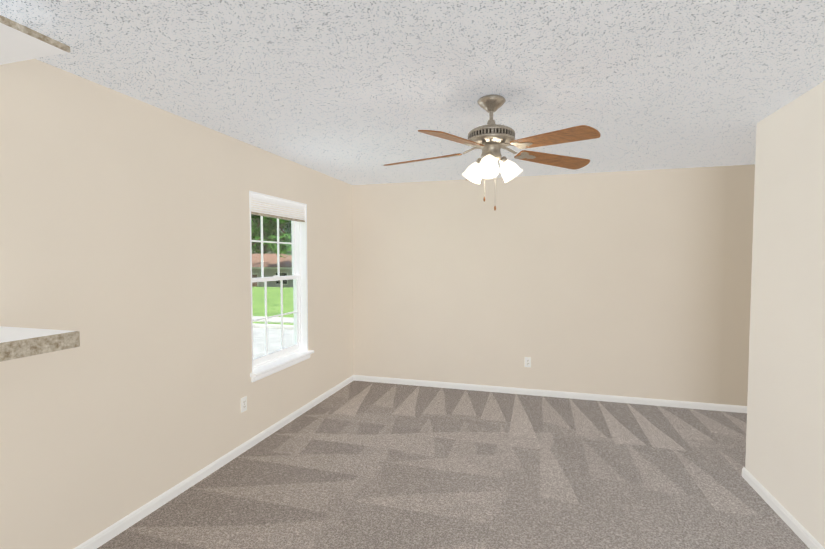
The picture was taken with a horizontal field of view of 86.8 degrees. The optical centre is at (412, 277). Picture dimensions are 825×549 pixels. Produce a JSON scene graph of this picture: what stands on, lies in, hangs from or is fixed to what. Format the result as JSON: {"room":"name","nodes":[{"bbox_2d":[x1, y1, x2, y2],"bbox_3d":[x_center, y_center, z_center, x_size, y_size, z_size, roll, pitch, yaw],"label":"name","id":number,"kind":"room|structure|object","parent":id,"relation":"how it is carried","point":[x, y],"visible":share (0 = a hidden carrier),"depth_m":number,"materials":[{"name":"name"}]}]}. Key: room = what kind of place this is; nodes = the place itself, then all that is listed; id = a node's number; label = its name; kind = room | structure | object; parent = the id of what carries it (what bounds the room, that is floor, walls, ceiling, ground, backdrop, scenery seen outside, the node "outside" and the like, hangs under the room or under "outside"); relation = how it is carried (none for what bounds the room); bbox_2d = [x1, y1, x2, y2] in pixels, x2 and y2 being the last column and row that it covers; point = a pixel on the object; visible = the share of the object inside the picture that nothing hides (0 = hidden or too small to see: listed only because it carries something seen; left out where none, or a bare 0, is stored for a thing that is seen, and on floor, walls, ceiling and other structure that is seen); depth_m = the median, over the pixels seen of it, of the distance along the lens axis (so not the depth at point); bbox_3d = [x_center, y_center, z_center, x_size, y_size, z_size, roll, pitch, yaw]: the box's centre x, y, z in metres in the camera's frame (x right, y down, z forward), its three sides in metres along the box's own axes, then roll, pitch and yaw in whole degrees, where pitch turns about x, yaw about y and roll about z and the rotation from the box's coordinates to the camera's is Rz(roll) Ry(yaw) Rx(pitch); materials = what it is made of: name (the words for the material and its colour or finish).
{"room":"empty living room","nodes":[
{"label":"empty living room","id":0,"kind":"room"},
{"bbox_2d":[0,59,352,548],"bbox_3d":[-1.725,0.203,2.318,0.140,2.440,6.840,1,2,16],"label":"wall","id":1,"kind":"structure","parent":0,"point":[124,235],"depth_m":2.47,"materials":[{"name":"beige paint"}]},
{"bbox_2d":[0,15,69,64],"bbox_3d":[-1.938,-0.796,0.387,0.500,0.066,2.813,1,2,16],"label":"shelf","id":2,"kind":"object","parent":1,"relation":"attached to","point":[19,42],"visible":1,"depth_m":1.61,"materials":[{"name":"white"}]},
{"bbox_2d":[0,326,79,361],"bbox_3d":[-1.938,0.294,0.433,0.500,0.062,2.813,1,2,16],"label":"shelf","id":3,"kind":"object","parent":1,"relation":"attached to","point":[17,342],"visible":1,"depth_m":1.60,"materials":[{"name":"white stone"}]},
{"bbox_2d":[74,375,353,548],"bbox_3d":[-1.651,1.389,2.347,0.013,0.068,6.560,1,2,16],"label":"baseboard","id":4,"kind":"structure","parent":1,"relation":"attached to","point":[101,538],"depth_m":2.93,"materials":[{"name":"white wood"}]},
{"bbox_2d":[241,396,246,412],"bbox_3d":[-1.331,1.001,3.443,0.009,0.115,0.070,1,2,16],"label":"electrical outlet","id":5,"kind":"object","parent":1,"relation":"attached to","point":[243,404],"visible":1,"depth_m":3.44,"materials":[{"name":"white plastic"}]},
{"bbox_2d":[249,191,313,381],"bbox_3d":[-1.220,0.057,3.958,0.193,1.545,0.950,1,2,16],"label":"window unit","id":6,"kind":"structure","parent":1,"relation":"in","point":[267,364],"depth_m":4.14,"materials":[{"name":"white"}]},
{"bbox_2d":[251,194,304,221],"bbox_3d":[-1.209,-0.615,3.927,0.054,0.157,0.854,1,2,16],"label":"window blind","id":7,"kind":"object","parent":6,"relation":"attached to","point":[268,207],"visible":0.77,"depth_m":3.86,"materials":[{"name":"white plastic"}]},
{"bbox_2d":[0,0,824,184],"bbox_3d":[1.320,-1.038,1.384,6.480,0.120,6.840,1,2,16],"label":"ceiling","id":8,"kind":"structure","parent":0,"point":[357,92],"depth_m":2.12,"materials":[{"name":"white paint"}]},
{"bbox_2d":[384,95,600,209],"bbox_3d":[0.410,-0.706,2.533,1.224,0.640,1.263,1,2,16],"label":"ceiling fan","id":9,"kind":"object","parent":8,"relation":"hanging from","point":[491,139],"visible":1,"depth_m":2.44,"materials":[{"name":"brown wood"}]},
{"bbox_2d":[97,381,808,548],"bbox_3d":[1.320,1.519,1.491,6.480,0.120,6.840,1,2,16],"label":"floor","id":10,"kind":"structure","parent":0,"point":[362,465],"depth_m":2.97,"materials":[{"name":"carpet"}]},
{"bbox_2d":[352,164,754,405],"bbox_3d":[2.319,0.107,4.633,6.340,2.440,0.140,1,2,16],"label":"wall","id":11,"kind":"structure","parent":0,"point":[637,283],"depth_m":4.75,"materials":[{"name":"beige paint"}]},
{"bbox_2d":[524,357,530,366],"bbox_3d":[1.292,0.948,4.888,0.070,0.115,0.009,1,2,16],"label":"electrical outlet","id":12,"kind":"object","parent":11,"relation":"attached to","point":[527,361],"visible":1,"depth_m":4.88,"materials":[{"name":"white plastic"}]},
{"bbox_2d":[354,375,746,412],"bbox_3d":[2.231,1.294,4.628,6.200,0.068,0.013,1,2,16],"label":"baseboard","id":13,"kind":"structure","parent":11,"relation":"attached to","point":[646,401],"depth_m":4.79,"materials":[{"name":"white wood"}]},
{"bbox_2d":[745,81,824,547],"bbox_3d":[1.674,0.278,0.552,0.120,2.440,5.054,1,2,16],"label":"wall","id":14,"kind":"structure","parent":0,"point":[785,451],"depth_m":2.51,"materials":[{"name":"beige paint"}]},
{"bbox_2d":[742,467,824,548],"bbox_3d":[1.612,1.462,0.626,0.013,0.068,5.067,1,2,16],"label":"baseboard","id":15,"kind":"structure","parent":14,"relation":"attached to","point":[804,535],"depth_m":2.55,"materials":[{"name":"white wood"}]},
{"label":"outside","id":16,"kind":"structure","parent":0,"visible":0},
{"bbox_2d":[252,287,293,324],"bbox_3d":[-47.503,1.667,6.083,89.859,0.200,65.000,1,2,16],"label":"ground","id":17,"kind":"structure","parent":16,"point":[272,310],"depth_m":18.45,"materials":[{"name":"green plant"}]},
{"bbox_2d":[253,323,293,328],"bbox_3d":[-42.825,0.815,22.859,89.500,0.100,0.170,1,2,16],"label":"curb","id":18,"kind":"object","parent":17,"relation":"on","point":[275,326],"depth_m":11.46,"materials":[{"name":"concrete"}]},
{"bbox_2d":[253,316,293,323],"bbox_3d":[-42.446,0.795,24.170,89.500,0.030,0.900,1,2,16],"label":"sidewalk","id":19,"kind":"structure","parent":17,"relation":"on","point":[287,319],"depth_m":13.01,"materials":[{"name":"concrete"}]},
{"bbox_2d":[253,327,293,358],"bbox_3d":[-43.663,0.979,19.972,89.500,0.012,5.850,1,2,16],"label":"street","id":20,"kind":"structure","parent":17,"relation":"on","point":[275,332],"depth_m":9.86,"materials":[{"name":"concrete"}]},
{"bbox_3d":[-5.971,-0.416,77.318,130.000,2.000,95.000,1,2,16],"label":"ground","id":21,"kind":"structure","parent":0,"visible":0},
{"bbox_2d":[251,214,273,245],"bbox_3d":[-16.075,-5.108,38.893,9.046,13.993,9.544,1,2,16],"label":"tree","id":22,"kind":"object","parent":21,"relation":"on","point":[256,223],"depth_m":38.96,"materials":[{"name":"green plant"}]},
{"bbox_2d":[251,218,291,254],"bbox_3d":[-21.975,-6.886,62.698,12.365,15.554,12.773,1,2,16],"label":"tree","id":23,"kind":"object","parent":21,"relation":"on","point":[265,245],"depth_m":60.70,"materials":[{"name":"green plant"}]},
{"bbox_2d":[252,254,292,286],"bbox_3d":[-25.286,-0.829,53.723,31.000,4.200,10.000,1,2,16],"label":"house","id":24,"kind":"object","parent":21,"relation":"on","point":[287,270],"depth_m":46.40,"materials":[{"name":"brick"}]},
{"bbox_2d":[263,216,291,257],"bbox_3d":[-10.541,-5.265,39.771,8.512,14.232,8.917,1,2,16],"label":"tree","id":25,"kind":"object","parent":21,"relation":"on","point":[281,221],"depth_m":38.29,"materials":[{"name":"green plant"}]}
]}

